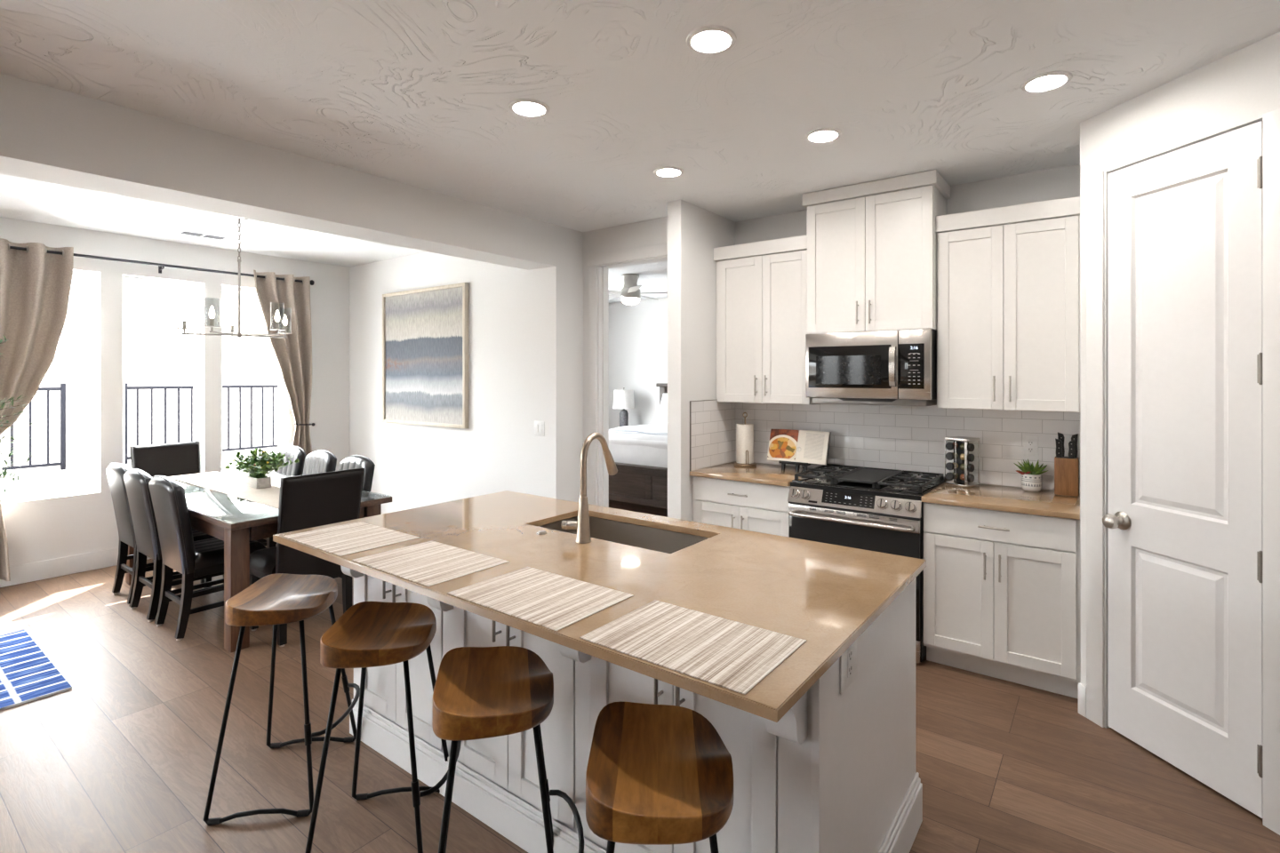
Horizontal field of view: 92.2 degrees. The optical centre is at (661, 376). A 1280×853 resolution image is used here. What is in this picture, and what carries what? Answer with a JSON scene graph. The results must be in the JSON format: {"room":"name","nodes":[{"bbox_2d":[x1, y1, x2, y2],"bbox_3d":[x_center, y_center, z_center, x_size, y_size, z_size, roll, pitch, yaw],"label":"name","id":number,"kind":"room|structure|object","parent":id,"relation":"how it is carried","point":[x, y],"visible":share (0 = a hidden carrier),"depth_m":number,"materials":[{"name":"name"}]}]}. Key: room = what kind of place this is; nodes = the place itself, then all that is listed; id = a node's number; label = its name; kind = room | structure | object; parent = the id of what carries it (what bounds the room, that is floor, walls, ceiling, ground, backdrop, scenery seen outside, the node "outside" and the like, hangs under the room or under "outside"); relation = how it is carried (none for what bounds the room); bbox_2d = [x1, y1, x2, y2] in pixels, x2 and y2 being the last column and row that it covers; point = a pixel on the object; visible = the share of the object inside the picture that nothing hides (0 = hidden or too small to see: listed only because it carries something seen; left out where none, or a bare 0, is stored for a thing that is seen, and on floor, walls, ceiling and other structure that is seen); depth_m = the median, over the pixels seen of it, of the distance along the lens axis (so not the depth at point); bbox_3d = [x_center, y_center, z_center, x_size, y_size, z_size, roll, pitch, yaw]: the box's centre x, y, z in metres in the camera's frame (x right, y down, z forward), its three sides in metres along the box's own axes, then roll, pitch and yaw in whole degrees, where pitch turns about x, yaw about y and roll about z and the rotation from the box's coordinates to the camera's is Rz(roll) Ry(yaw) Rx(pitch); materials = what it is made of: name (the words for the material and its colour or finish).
{"room":"kitchen","nodes":[
{"label":"kitchen","id":0,"kind":"room"},
{"bbox_2d":[0,216,349,566],"bbox_3d":[-4.540,0.193,5.151,0.160,2.735,12.500,0,0,36],"label":"wall","id":1,"kind":"structure","parent":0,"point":[45,528],"depth_m":5.25,"materials":[{"name":"paint"}]},
{"bbox_2d":[0,271,96,502],"bbox_3d":[-4.821,0.051,4.832,0.060,1.788,0.573,0,0,36],"label":"window","id":2,"kind":"structure","parent":1,"relation":"attached to","point":[92,276],"depth_m":5.03,"materials":[{"name":"white paint"}]},
{"bbox_2d":[0,547,151,587],"bbox_3d":[-4.467,1.489,5.102,0.014,0.142,3.766,0,0,36],"label":"baseboard","id":3,"kind":"structure","parent":1,"relation":"attached to","point":[57,567],"depth_m":4.79,"materials":[{"name":"white paint"}]},
{"bbox_2d":[9,246,314,285],"bbox_3d":[-4.431,-0.928,5.059,0.122,0.087,2.980,0,0,36],"label":"curtain rod","id":4,"kind":"object","parent":1,"relation":"attached to","point":[159,265],"visible":0.85,"depth_m":5.22,"materials":[{"name":"black metal"}]},
{"bbox_2d":[0,238,73,581],"bbox_3d":[-4.812,0.252,4.466,0.168,2.487,0.772,0,0,36],"label":"curtain","id":5,"kind":"object","parent":4,"relation":"hanging from","point":[36,284],"visible":0.95,"depth_m":4.58,"materials":[{"name":"beige fabric"}]},
{"bbox_2d":[253,270,311,455],"bbox_3d":[-3.700,0.259,6.002,0.150,2.502,0.554,0,0,36],"label":"curtain","id":6,"kind":"object","parent":4,"relation":"hanging from","point":[292,355],"visible":0.69,"depth_m":6.07,"materials":[{"name":"beige fabric"}]},
{"bbox_2d":[221,286,283,471],"bbox_3d":[-3.991,0.051,5.975,0.060,1.788,0.570,0,0,36],"label":"window","id":7,"kind":"structure","parent":1,"relation":"attached to","point":[223,288],"depth_m":6.16,"materials":[{"name":"white paint"}]},
{"bbox_2d":[0,72,583,502],"bbox_3d":[-3.171,0.193,1.808,0.307,2.735,8.400,0,0,36],"label":"wall","id":8,"kind":"structure","parent":0,"point":[50,134],"depth_m":3.39,"materials":[{"name":"paint"}]},
{"bbox_2d":[534,421,544,436],"bbox_3d":[-0.974,0.418,4.887,0.116,0.118,0.009,0,0,36],"label":"light switch","id":9,"kind":"object","parent":8,"relation":"attached to","point":[539,426],"visible":1,"depth_m":4.88,"materials":[{"name":"white plastic"}]},
{"bbox_2d":[349,251,528,514],"bbox_3d":[-2.183,0.193,5.845,2.838,2.735,0.120,0,0,36],"label":"wall","id":10,"kind":"structure","parent":0,"point":[417,466],"depth_m":5.56,"materials":[{"name":"paint"}]},
{"bbox_2d":[382,282,468,428],"bbox_3d":[-2.252,-0.178,5.793,1.334,1.281,0.045,0,0,36],"label":"framed painting","id":11,"kind":"object","parent":10,"relation":"attached to","point":[425,331],"visible":1,"depth_m":5.75,"materials":[{"name":"fabric"}]},
{"bbox_2d":[583,216,667,503],"bbox_3d":[-0.179,0.193,4.761,1.065,2.735,0.120,0,0,36],"label":"wall","id":12,"kind":"structure","parent":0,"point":[650,232],"depth_m":4.90,"materials":[{"name":"paint"}]},
{"bbox_2d":[608,297,667,429],"bbox_3d":[0.789,0.193,8.770,4.210,2.735,0.120,0,0,36],"label":"wall","id":13,"kind":"structure","parent":0,"point":[637,332],"depth_m":9.52,"materials":[{"name":"paint"}]},
{"bbox_2d":[0,0,1279,303],"bbox_3d":[-0.858,-1.225,2.477,9.500,0.100,12.500,0,0,36],"label":"ceiling","id":14,"kind":"structure","parent":0,"point":[419,93],"depth_m":2.51,"materials":[{"name":"white paint"}]},
{"bbox_2d":[176,229,230,240],"bbox_3d":[-3.811,-1.171,5.116,0.180,0.008,0.330,0,0,36],"label":"ceiling vent","id":15,"kind":"object","parent":14,"relation":"in","point":[182,232],"visible":1,"depth_m":5.09,"materials":[{"name":"white plastic"}]},
{"bbox_2d":[176,215,291,338],"bbox_3d":[-3.079,-0.726,4.510,0.706,0.896,0.698,0,0,36],"label":"chandelier","id":16,"kind":"object","parent":14,"relation":"hanging from","point":[212,314],"visible":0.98,"depth_m":4.46,"materials":[{"name":"silver metal"}]},
{"bbox_2d":[508,98,549,117],"bbox_3d":[-0.579,-1.170,2.691,0.176,0.010,0.176,0,0,36],"label":"recessed light","id":17,"kind":"object","parent":14,"relation":"in","point":[530,108],"visible":1,"depth_m":2.68,"materials":[{"name":"white plastic"}]},
{"bbox_2d":[608,273,667,304],"bbox_3d":[-0.366,-1.000,7.195,1.157,0.350,1.154,0,0,36],"label":"ceiling fan","id":18,"kind":"object","parent":14,"relation":"hanging from","point":[630,293],"visible":0.85,"depth_m":7.08,"materials":[{"name":"silver metal"}]},
{"bbox_2d":[653,166,683,177],"bbox_3d":[0.040,-1.170,3.535,0.176,0.010,0.176,0,0,36],"label":"recessed light","id":19,"kind":"object","parent":14,"relation":"in","point":[667,172],"visible":1,"depth_m":3.53,"materials":[{"name":"white plastic"}]},
{"bbox_2d":[686,24,736,54],"bbox_3d":[0.173,-1.170,2.147,0.176,0.010,0.176,0,0,36],"label":"recessed light","id":20,"kind":"object","parent":14,"relation":"in","point":[712,39],"visible":1,"depth_m":2.14,"materials":[{"name":"white plastic"}]},
{"bbox_2d":[804,128,841,143],"bbox_3d":[0.787,-1.170,2.998,0.176,0.010,0.176,0,0,36],"label":"recessed light","id":21,"kind":"object","parent":14,"relation":"in","point":[821,135],"visible":1,"depth_m":2.99,"materials":[{"name":"white plastic"}]},
{"bbox_2d":[1020,70,1072,93],"bbox_3d":[1.533,-1.170,2.453,0.176,0.010,0.176,0,0,36],"label":"recessed light","id":22,"kind":"object","parent":14,"relation":"in","point":[1047,81],"visible":1,"depth_m":2.44,"materials":[{"name":"white plastic"}]},
{"bbox_2d":[0,499,1279,852],"bbox_3d":[-0.858,1.620,2.477,9.500,0.120,12.500,0,0,36],"label":"floor","id":23,"kind":"structure","parent":0,"point":[121,760],"depth_m":2.49,"materials":[{"name":"brown wood"}]},
{"bbox_2d":[0,335,36,503],"bbox_3d":[-4.458,0.646,3.842,0.712,1.829,0.843,0,0,16],"label":"potted tree","id":24,"kind":"object","parent":23,"relation":"on","point":[3,404],"visible":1,"depth_m":4.06,"materials":[{"name":"green plant"}]},
{"bbox_2d":[0,630,71,711],"bbox_3d":[-3.597,1.554,3.158,1.180,0.012,0.620,0,0,36],"label":"rug","id":25,"kind":"object","parent":23,"relation":"on","point":[27,675],"visible":1,"depth_m":3.20,"materials":[{"name":"blue fabric"}]},
{"bbox_2d":[105,463,204,606],"bbox_3d":[-3.642,1.082,4.455,0.438,0.956,0.531,0,0,36],"label":"dining chair","id":26,"kind":"object","parent":23,"relation":"on","point":[115,472],"visible":0.46,"depth_m":4.26,"materials":[{"name":"black leather"}]},
{"bbox_2d":[129,441,200,575],"bbox_3d":[-3.984,1.066,5.050,0.572,0.989,0.467,0,0,36],"label":"end chair","id":27,"kind":"object","parent":23,"relation":"on","point":[172,459],"visible":0.34,"depth_m":5.16,"materials":[{"name":"black leather"}]},
{"bbox_2d":[123,468,223,622],"bbox_3d":[-3.279,1.082,4.181,0.438,0.956,0.531,0,0,36],"label":"dining chair","id":28,"kind":"object","parent":23,"relation":"on","point":[136,481],"visible":0.56,"depth_m":3.96,"materials":[{"name":"black leather"}]},
{"bbox_2d":[148,475,267,640],"bbox_3d":[-2.878,1.082,3.900,0.438,0.956,0.531,0,0,36],"label":"dining chair","id":29,"kind":"object","parent":23,"relation":"on","point":[203,559],"visible":0.85,"depth_m":3.69,"materials":[{"name":"grey leather"}]},
{"bbox_2d":[125,490,391,653],"bbox_3d":[-2.972,1.188,4.404,2.175,0.745,0.945,0,0,36],"label":"dining table","id":30,"kind":"object","parent":23,"relation":"on","point":[236,537],"visible":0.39,"depth_m":3.52,"materials":[{"name":"brown wood"}]},
{"bbox_2d":[170,469,389,523],"bbox_3d":[-2.972,0.812,4.404,2.167,0.006,0.937,0,0,36],"label":"glass tabletop","id":31,"kind":"object","parent":30,"relation":"on","point":[228,508],"visible":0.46,"depth_m":3.93,"materials":[{"name":"glass"}]},
{"bbox_2d":[168,472,279,509],"bbox_3d":[-3.027,0.807,4.447,2.035,0.003,0.330,0,0,36],"label":"table runner","id":32,"kind":"object","parent":31,"relation":"on","point":[228,484],"visible":0.77,"depth_m":4.45,"materials":[{"name":"beige fabric"}]},
{"bbox_2d":[219,448,299,488],"bbox_3d":[-2.912,0.664,4.466,0.582,0.282,0.426,0,0,36],"label":"planter","id":33,"kind":"object","parent":32,"relation":"on","point":[257,466],"visible":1,"depth_m":4.44,"materials":[{"name":"green plant"}]},
{"bbox_2d":[202,573,359,825],"bbox_3d":[-1.416,1.187,2.385,0.419,0.746,0.464,0,0,-8],"label":"bar stool","id":34,"kind":"object","parent":23,"relation":"on","point":[276,599],"visible":0.98,"depth_m":2.27,"materials":[{"name":"brown wood"}]},
{"bbox_2d":[256,446,306,546],"bbox_3d":[-3.299,1.082,5.103,0.438,0.956,0.530,0,0,36],"label":"dining chair","id":35,"kind":"object","parent":23,"relation":"on","point":[295,469],"visible":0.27,"depth_m":5.17,"materials":[{"name":"black leather"}]},
{"bbox_2d":[262,449,336,548],"bbox_3d":[-2.880,1.082,4.798,0.438,0.956,0.530,0,0,36],"label":"dining chair","id":36,"kind":"object","parent":23,"relation":"on","point":[317,461],"visible":0.19,"depth_m":4.90,"materials":[{"name":"black leather"}]},
{"bbox_2d":[249,468,364,647],"bbox_3d":[-2.205,1.066,3.795,0.572,0.989,0.467,0,0,36],"label":"end chair","id":37,"kind":"object","parent":23,"relation":"on","point":[306,501],"visible":0.62,"depth_m":3.63,"materials":[{"name":"black leather"}]},
{"bbox_2d":[332,455,375,579],"bbox_3d":[-2.427,1.082,4.469,0.438,0.956,0.530,0,0,36],"label":"dining chair","id":38,"kind":"object","parent":23,"relation":"on","point":[356,461],"visible":0.18,"depth_m":4.55,"materials":[{"name":"black leather"}]},
{"bbox_2d":[304,601,461,852],"bbox_3d":[-0.900,1.187,2.070,0.419,0.746,0.464,0,0,-8],"label":"bar stool","id":39,"kind":"object","parent":23,"relation":"on","point":[369,634],"visible":0.91,"depth_m":1.98,"materials":[{"name":"brown wood"}]},
{"bbox_2d":[432,646,583,852],"bbox_3d":[-0.428,1.187,1.708,0.419,0.746,0.464,0,0,-14],"label":"bar stool","id":40,"kind":"object","parent":23,"relation":"on","point":[479,692],"visible":1,"depth_m":1.63,"materials":[{"name":"brown wood"}]},
{"bbox_2d":[340,565,922,852],"bbox_3d":[-0.289,1.118,2.330,2.153,0.884,1.131,0,0,36],"label":"kitchen island","id":41,"kind":"object","parent":23,"relation":"on","point":[836,773],"visible":0.44,"depth_m":1.89,"materials":[{"name":"white paint"}]},
{"bbox_2d":[272,490,926,722],"bbox_3d":[-0.325,0.659,2.330,2.228,0.027,1.201,0,0,36],"label":"island countertop","id":42,"kind":"structure","parent":41,"relation":"on","point":[825,596],"depth_m":2.02,"materials":[{"name":"beige stone"}]},
{"bbox_2d":[283,521,419,556],"bbox_3d":[-1.242,0.644,2.462,0.459,0.003,0.312,0,0,36],"label":"placemat","id":43,"kind":"object","parent":42,"relation":"on","point":[348,539],"visible":1,"depth_m":2.44,"materials":[{"name":"beige fabric"}]},
{"bbox_2d":[352,540,508,586],"bbox_3d":[-0.807,0.644,2.143,0.459,0.003,0.312,0,0,36],"label":"placemat","id":44,"kind":"object","parent":42,"relation":"on","point":[428,564],"visible":1,"depth_m":2.12,"materials":[{"name":"beige fabric"}]},
{"bbox_2d":[447,567,633,631],"bbox_3d":[-0.359,0.644,1.815,0.459,0.003,0.312,0,0,36],"label":"placemat","id":45,"kind":"object","parent":42,"relation":"on","point":[548,600],"visible":1,"depth_m":1.80,"materials":[{"name":"beige fabric"}]},
{"bbox_2d":[560,432,617,543],"bbox_3d":[-0.275,0.436,2.484,0.115,0.420,0.273,0,0,36],"label":"faucet","id":46,"kind":"object","parent":42,"relation":"on","point":[581,525],"visible":1,"depth_m":2.39,"materials":[{"name":"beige metal"}]},
{"bbox_2d":[537,516,709,553],"bbox_3d":[-0.177,0.783,2.604,0.812,0.218,0.394,0,0,36],"label":"sink","id":47,"kind":"object","parent":42,"relation":"in","point":[634,535],"visible":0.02,"depth_m":2.78,"materials":[{"name":"silver metal"}]},
{"bbox_2d":[579,600,806,695],"bbox_3d":[0.075,0.644,1.505,0.459,0.003,0.312,0,0,36],"label":"placemat","id":48,"kind":"object","parent":42,"relation":"on","point":[729,654],"visible":1,"depth_m":1.48,"materials":[{"name":"beige fabric"}]},
{"bbox_2d":[840,640,856,694],"bbox_3d":[0.483,0.738,1.585,0.008,0.118,0.118,0,0,36],"label":"wall outlet","id":49,"kind":"object","parent":41,"relation":"attached to","point":[848,660],"visible":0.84,"depth_m":1.57,"materials":[{"name":"white plastic"}]},
{"bbox_2d":[848,647,852,678],"bbox_3d":[0.485,0.738,1.583,0.002,0.068,0.034,0,0,36],"label":"receptacle","id":50,"kind":"object","parent":49,"relation":"attached to","point":[850,650],"depth_m":1.58,"materials":[{"name":"white plastic"}]},
{"bbox_2d":[608,383,667,509],"bbox_3d":[0.180,0.835,7.770,2.040,1.450,2.135,0,0,36],"label":"bed","id":51,"kind":"object","parent":23,"relation":"on","point":[640,484],"visible":0.14,"depth_m":6.84,"materials":[{"name":"brown wood"}]},
{"bbox_2d":[608,424,667,467],"bbox_3d":[0.052,0.851,7.594,1.950,0.378,1.500,0,0,36],"label":"comforter","id":52,"kind":"object","parent":51,"relation":"on","point":[628,454],"visible":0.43,"depth_m":7.03,"materials":[{"name":"white fabric"}]},
{"bbox_2d":[656,393,667,424],"bbox_3d":[0.258,0.475,8.711,0.720,0.445,0.265,0,0,36],"label":"pillow","id":53,"kind":"object","parent":51,"relation":"on","point":[662,415],"visible":0.22,"depth_m":8.78,"materials":[{"name":"white fabric"}]},
{"bbox_2d":[585,701,733,852],"bbox_3d":[0.030,1.187,1.360,0.419,0.746,0.464,0,0,0],"label":"bar stool","id":54,"kind":"object","parent":23,"relation":"on","point":[656,774],"visible":1,"depth_m":1.30,"materials":[{"name":"brown wood"}]},
{"bbox_2d":[692,476,790,536],"bbox_3d":[0.661,1.118,4.209,0.724,0.884,0.648,0,0,36],"label":"base cabinet","id":55,"kind":"object","parent":23,"relation":"on","point":[758,508],"visible":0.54,"depth_m":3.96,"materials":[{"name":"white paint"}]},
{"bbox_2d":[689,461,818,487],"bbox_3d":[0.665,0.660,4.206,0.716,0.028,0.636,0,0,36],"label":"countertop","id":56,"kind":"structure","parent":55,"relation":"on","point":[764,474],"depth_m":4.08,"materials":[{"name":"beige stone"}]},
{"bbox_2d":[734,412,756,466],"bbox_3d":[0.608,0.455,4.483,0.168,0.382,0.168,0,0,36],"label":"paper towel holder","id":57,"kind":"object","parent":56,"relation":"on","point":[735,463],"visible":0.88,"depth_m":4.42,"materials":[{"name":"brown metal"}]},
{"bbox_2d":[736,424,753,463],"bbox_3d":[0.608,0.492,4.483,0.126,0.280,0.126,0,0,36],"label":"paper towel roll","id":58,"kind":"object","parent":57,"relation":"on","point":[745,433],"visible":0.96,"depth_m":4.43,"materials":[{"name":"white paper"}]},
{"bbox_2d":[778,460,810,471],"bbox_3d":[0.937,0.519,4.221,0.210,0.254,0.164,0,0,36],"label":"cookbook stand","id":59,"kind":"object","parent":56,"relation":"on","point":[804,466],"visible":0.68,"depth_m":4.15,"materials":[{"name":"black metal"}]},
{"bbox_2d":[767,429,831,465],"bbox_3d":[0.928,0.481,4.209,0.436,0.223,0.099,0,0,36],"label":"cookbook","id":60,"kind":"object","parent":59,"relation":"on","point":[804,446],"visible":0.97,"depth_m":4.18,"materials":[{"name":"white paper"}]},
{"bbox_2d":[787,464,944,663],"bbox_3d":[1.244,1.071,3.742,0.760,0.937,0.703,0,0,36],"label":"range","id":61,"kind":"object","parent":23,"relation":"on","point":[881,510],"visible":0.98,"depth_m":3.51,"materials":[{"name":"black metal"}]},
{"bbox_2d":[788,503,920,639],"bbox_3d":[1.063,1.093,3.492,0.752,0.641,0.086,0,0,36],"label":"oven","id":62,"kind":"object","parent":61,"relation":"in","point":[897,534],"depth_m":3.46,"materials":[{"name":"silver metal"}]},
{"bbox_2d":[792,469,944,495],"bbox_3d":[1.276,0.643,3.785,0.756,0.008,0.585,0,0,36],"label":"cooktop","id":63,"kind":"object","parent":61,"relation":"in","point":[904,491],"depth_m":3.61,"materials":[{"name":"black metal"}]},
{"bbox_2d":[923,502,1079,698],"bbox_3d":[1.858,1.118,3.340,0.700,0.884,0.648,0,0,36],"label":"base cabinet","id":64,"kind":"object","parent":23,"relation":"on","point":[1002,589],"visible":0.98,"depth_m":3.09,"materials":[{"name":"white paint"}]},
{"bbox_2d":[921,480,1079,519],"bbox_3d":[1.858,0.660,3.339,0.702,0.028,0.636,0,0,36],"label":"countertop","id":65,"kind":"structure","parent":64,"relation":"on","point":[998,498],"depth_m":3.23,"materials":[{"name":"beige stone"}]},
{"bbox_2d":[944,436,979,487],"bbox_3d":[1.784,0.506,3.649,0.136,0.280,0.136,0,0,-33],"label":"spice rack","id":66,"kind":"object","parent":65,"relation":"on","point":[959,440],"visible":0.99,"depth_m":3.62,"materials":[{"name":"silver metal"}]},
{"bbox_2d":[945,462,958,470],"bbox_3d":[1.727,0.535,3.653,0.068,0.047,0.047,0,0,-33],"label":"spice jar","id":67,"kind":"object","parent":66,"relation":"in","point":[950,466],"visible":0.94,"depth_m":3.63,"materials":[{"name":"black plastic"}]},
{"bbox_2d":[960,464,974,471],"bbox_3d":[1.782,0.535,3.593,0.047,0.047,0.068,0,0,-33],"label":"spice jar","id":68,"kind":"object","parent":66,"relation":"in","point":[971,468],"visible":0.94,"depth_m":3.57,"materials":[{"name":"black plastic"}]},
{"bbox_2d":[1013,459,1048,491],"bbox_3d":[2.083,0.558,3.474,0.172,0.176,0.191,0,0,36],"label":"potted succulent","id":69,"kind":"object","parent":65,"relation":"on","point":[1031,476],"visible":1,"depth_m":3.44,"materials":[{"name":"green plant"}]},
{"bbox_2d":[1021,473,1041,491],"bbox_3d":[2.086,0.599,3.472,0.103,0.094,0.103,0,0,36],"label":"pot","id":70,"kind":"object","parent":69,"relation":"on","point":[1029,482],"depth_m":3.43,"materials":[{"name":"white ceramic"}]},
{"bbox_2d":[1054,456,1079,496],"bbox_3d":[2.208,0.545,3.355,0.108,0.202,0.090,0,0,36],"label":"knife block","id":71,"kind":"object","parent":65,"relation":"on","point":[1066,468],"visible":0.98,"depth_m":3.32,"materials":[{"name":"brown wood"}]},
{"bbox_2d":[1055,438,1062,457],"bbox_3d":[2.168,0.393,3.359,0.032,0.101,0.017,0,0,36],"label":"kitchen knife","id":72,"kind":"object","parent":71,"relation":"in","point":[1059,444],"visible":1,"depth_m":3.35,"materials":[{"name":"black plastic"}]},
{"bbox_2d":[1057,432,1064,456],"bbox_3d":[2.198,0.377,3.384,0.032,0.132,0.017,0,0,36],"label":"kitchen knife","id":73,"kind":"object","parent":71,"relation":"in","point":[1060,436],"visible":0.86,"depth_m":3.37,"materials":[{"name":"black plastic"}]},
{"bbox_2d":[1068,440,1075,458],"bbox_3d":[2.216,0.395,3.324,0.032,0.098,0.017,0,0,36],"label":"kitchen knife","id":74,"kind":"object","parent":71,"relation":"in","point":[1071,444],"visible":1,"depth_m":3.32,"materials":[{"name":"black plastic"}]},
{"bbox_2d":[1071,433,1078,457],"bbox_3d":[2.247,0.379,3.349,0.032,0.129,0.017,0,0,36],"label":"kitchen knife","id":75,"kind":"object","parent":71,"relation":"in","point":[1074,436],"visible":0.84,"depth_m":3.34,"materials":[{"name":"black plastic"}]},
{"bbox_3d":[-0.575,1.200,9.351,0.580,0.720,0.483,0,0,36],"label":"nightstand","id":76,"kind":"object","parent":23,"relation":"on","visible":0},
{"bbox_2d":[612,387,634,426],"bbox_3d":[-0.576,0.508,9.366,0.336,0.663,0.336,0,0,36],"label":"table lamp","id":77,"kind":"object","parent":76,"relation":"on","point":[622,399],"visible":0.94,"depth_m":9.25,"materials":[{"name":"white fabric"}]},
{"bbox_2d":[667,200,735,520],"bbox_3d":[1.295,0.193,5.788,0.118,2.735,4.112,0,0,36],"label":"wall","id":78,"kind":"structure","parent":0,"point":[693,231],"depth_m":4.20,"materials":[{"name":"paint"}]},
{"bbox_2d":[586,242,667,507],"bbox_3d":[-0.160,0.292,4.735,0.996,2.535,0.140,0,0,36],"label":"door frame","id":79,"kind":"structure","parent":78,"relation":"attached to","point":[603,273],"depth_m":4.94,"materials":[{"name":"white paint"}]},
{"bbox_2d":[689,400,712,471],"bbox_3d":[0.295,0.408,4.316,0.009,0.474,0.344,0,0,36],"label":"trim","id":80,"kind":"structure","parent":78,"relation":"attached to","point":[703,400],"depth_m":4.18,"materials":[{"name":"silver metal"}]},
{"bbox_2d":[735,164,1079,493],"bbox_3d":[2.502,0.193,3.344,4.722,2.735,0.128,0,0,36],"label":"wall","id":81,"kind":"structure","parent":0,"point":[908,438],"depth_m":3.84,"materials":[{"name":"white tile"}]},
{"bbox_2d":[713,234,819,404],"bbox_3d":[0.754,-0.367,4.336,0.726,1.110,0.336,0,0,36],"label":"upper cabinet","id":82,"kind":"object","parent":81,"relation":"attached to","point":[762,286],"visible":0.96,"depth_m":4.22,"materials":[{"name":"white paint"}]},
{"bbox_2d":[802,169,950,334],"bbox_3d":[1.338,-0.721,3.871,0.807,0.901,0.403,0,0,36],"label":"upper cabinet","id":83,"kind":"object","parent":81,"relation":"attached to","point":[872,245],"visible":0.99,"depth_m":3.70,"materials":[{"name":"white paint"}]},
{"bbox_2d":[805,328,936,406],"bbox_3d":[1.323,-0.045,3.848,0.752,0.443,0.438,0,0,36],"label":"microwave","id":84,"kind":"object","parent":83,"relation":"attached to","point":[896,368],"visible":0.98,"depth_m":3.68,"materials":[{"name":"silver metal"}]},
{"bbox_2d":[812,397,936,406],"bbox_3d":[1.338,0.156,3.870,0.692,0.040,0.325,0,0,36],"label":"vent hood","id":85,"kind":"object","parent":84,"relation":"attached to","point":[815,400],"depth_m":3.70,"materials":[{"name":"silver metal"}]},
{"bbox_2d":[935,195,1079,412],"bbox_3d":[1.951,-0.367,3.467,0.702,1.110,0.336,0,0,36],"label":"upper cabinet","id":86,"kind":"object","parent":81,"relation":"attached to","point":[1008,277],"visible":0.98,"depth_m":3.34,"materials":[{"name":"white paint"}]},
{"bbox_2d":[1023,435,1038,456],"bbox_3d":[2.121,0.405,3.536,0.072,0.118,0.008,0,0,36],"label":"wall outlet","id":87,"kind":"object","parent":81,"relation":"attached to","point":[1030,444],"visible":1,"depth_m":3.53,"materials":[{"name":"white plastic"}]},
{"bbox_2d":[1026,440,1033,452],"bbox_3d":[2.119,0.405,3.534,0.034,0.068,0.002,0,0,36],"label":"receptacle","id":88,"kind":"object","parent":87,"relation":"attached to","point":[1029,444],"depth_m":3.53,"materials":[{"name":"white plastic"}]},
{"bbox_2d":[1080,121,1080,683],"bbox_3d":[2.178,0.193,3.090,0.106,2.735,0.680,0,0,36],"label":"wall","id":89,"kind":"structure","parent":0,"point":[1080,122],"depth_m":2.85,"materials":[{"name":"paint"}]},
{"bbox_2d":[1080,31,1279,728],"bbox_3d":[2.349,0.193,1.276,0.110,2.735,3.250,0,0,-13],"label":"wall","id":90,"kind":"structure","parent":0,"point":[1233,92],"depth_m":2.54,"materials":[{"name":"paint"}]},
{"bbox_2d":[1078,682,1086,717],"bbox_3d":[1.935,1.490,2.827,0.014,0.140,0.042,0,0,-13],"label":"baseboard","id":91,"kind":"structure","parent":90,"relation":"attached to","point":[1082,689],"depth_m":2.82,"materials":[{"name":"white paint"}]},
{"bbox_2d":[1086,171,1103,727],"bbox_3d":[1.950,0.326,2.767,0.012,2.468,0.082,0,0,-13],"label":"trim","id":92,"kind":"structure","parent":90,"relation":"attached to","point":[1095,182],"depth_m":2.76,"materials":[{"name":"white paint"}]},
{"bbox_2d":[1102,120,1262,818],"bbox_3d":[2.012,0.328,2.424,0.122,2.441,0.589,0,0,-13],"label":"door","id":93,"kind":"structure","parent":90,"relation":"in","point":[1183,521],"depth_m":2.39,"materials":[{"name":"white paint"}]},
{"bbox_2d":[1262,108,1279,835],"bbox_3d":[2.100,0.326,2.098,0.012,2.468,0.082,0,0,-13],"label":"trim","id":94,"kind":"structure","parent":90,"relation":"attached to","point":[1271,120],"depth_m":2.11,"materials":[{"name":"white paint"}]},
{"label":"outside","id":95,"kind":"structure","parent":0,"visible":0},
{"bbox_2d":[1,449,278,495],"bbox_3d":[-6.389,1.415,8.348,0.350,0.590,18.000,0,0,36],"label":"wall","id":96,"kind":"structure","parent":95,"point":[50,480],"depth_m":7.15,"materials":[{"name":"paint"}]},
{"bbox_2d":[1,383,65,470],"bbox_3d":[-7.904,0.603,6.271,0.048,1.030,2.664,0,0,36],"label":"railing","id":97,"kind":"object","parent":96,"relation":"on","point":[62,388],"visible":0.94,"depth_m":7.22,"materials":[{"name":"metal"}]},
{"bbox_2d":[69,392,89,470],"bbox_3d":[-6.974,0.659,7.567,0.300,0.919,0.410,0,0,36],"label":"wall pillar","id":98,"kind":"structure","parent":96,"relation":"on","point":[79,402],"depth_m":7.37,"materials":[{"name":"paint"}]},
{"bbox_2d":[124,383,278,464],"bbox_3d":[-5.074,0.603,10.167,0.048,1.030,5.914,0,0,36],"label":"railing","id":99,"kind":"object","parent":96,"relation":"on","point":[126,388],"visible":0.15,"depth_m":8.35,"materials":[{"name":"metal"}]},
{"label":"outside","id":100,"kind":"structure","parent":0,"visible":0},
{"bbox_2d":[1,275,278,473],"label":"window","id":101,"kind":"structure","parent":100,"point":[156,353],"depth_m":15.32,"materials":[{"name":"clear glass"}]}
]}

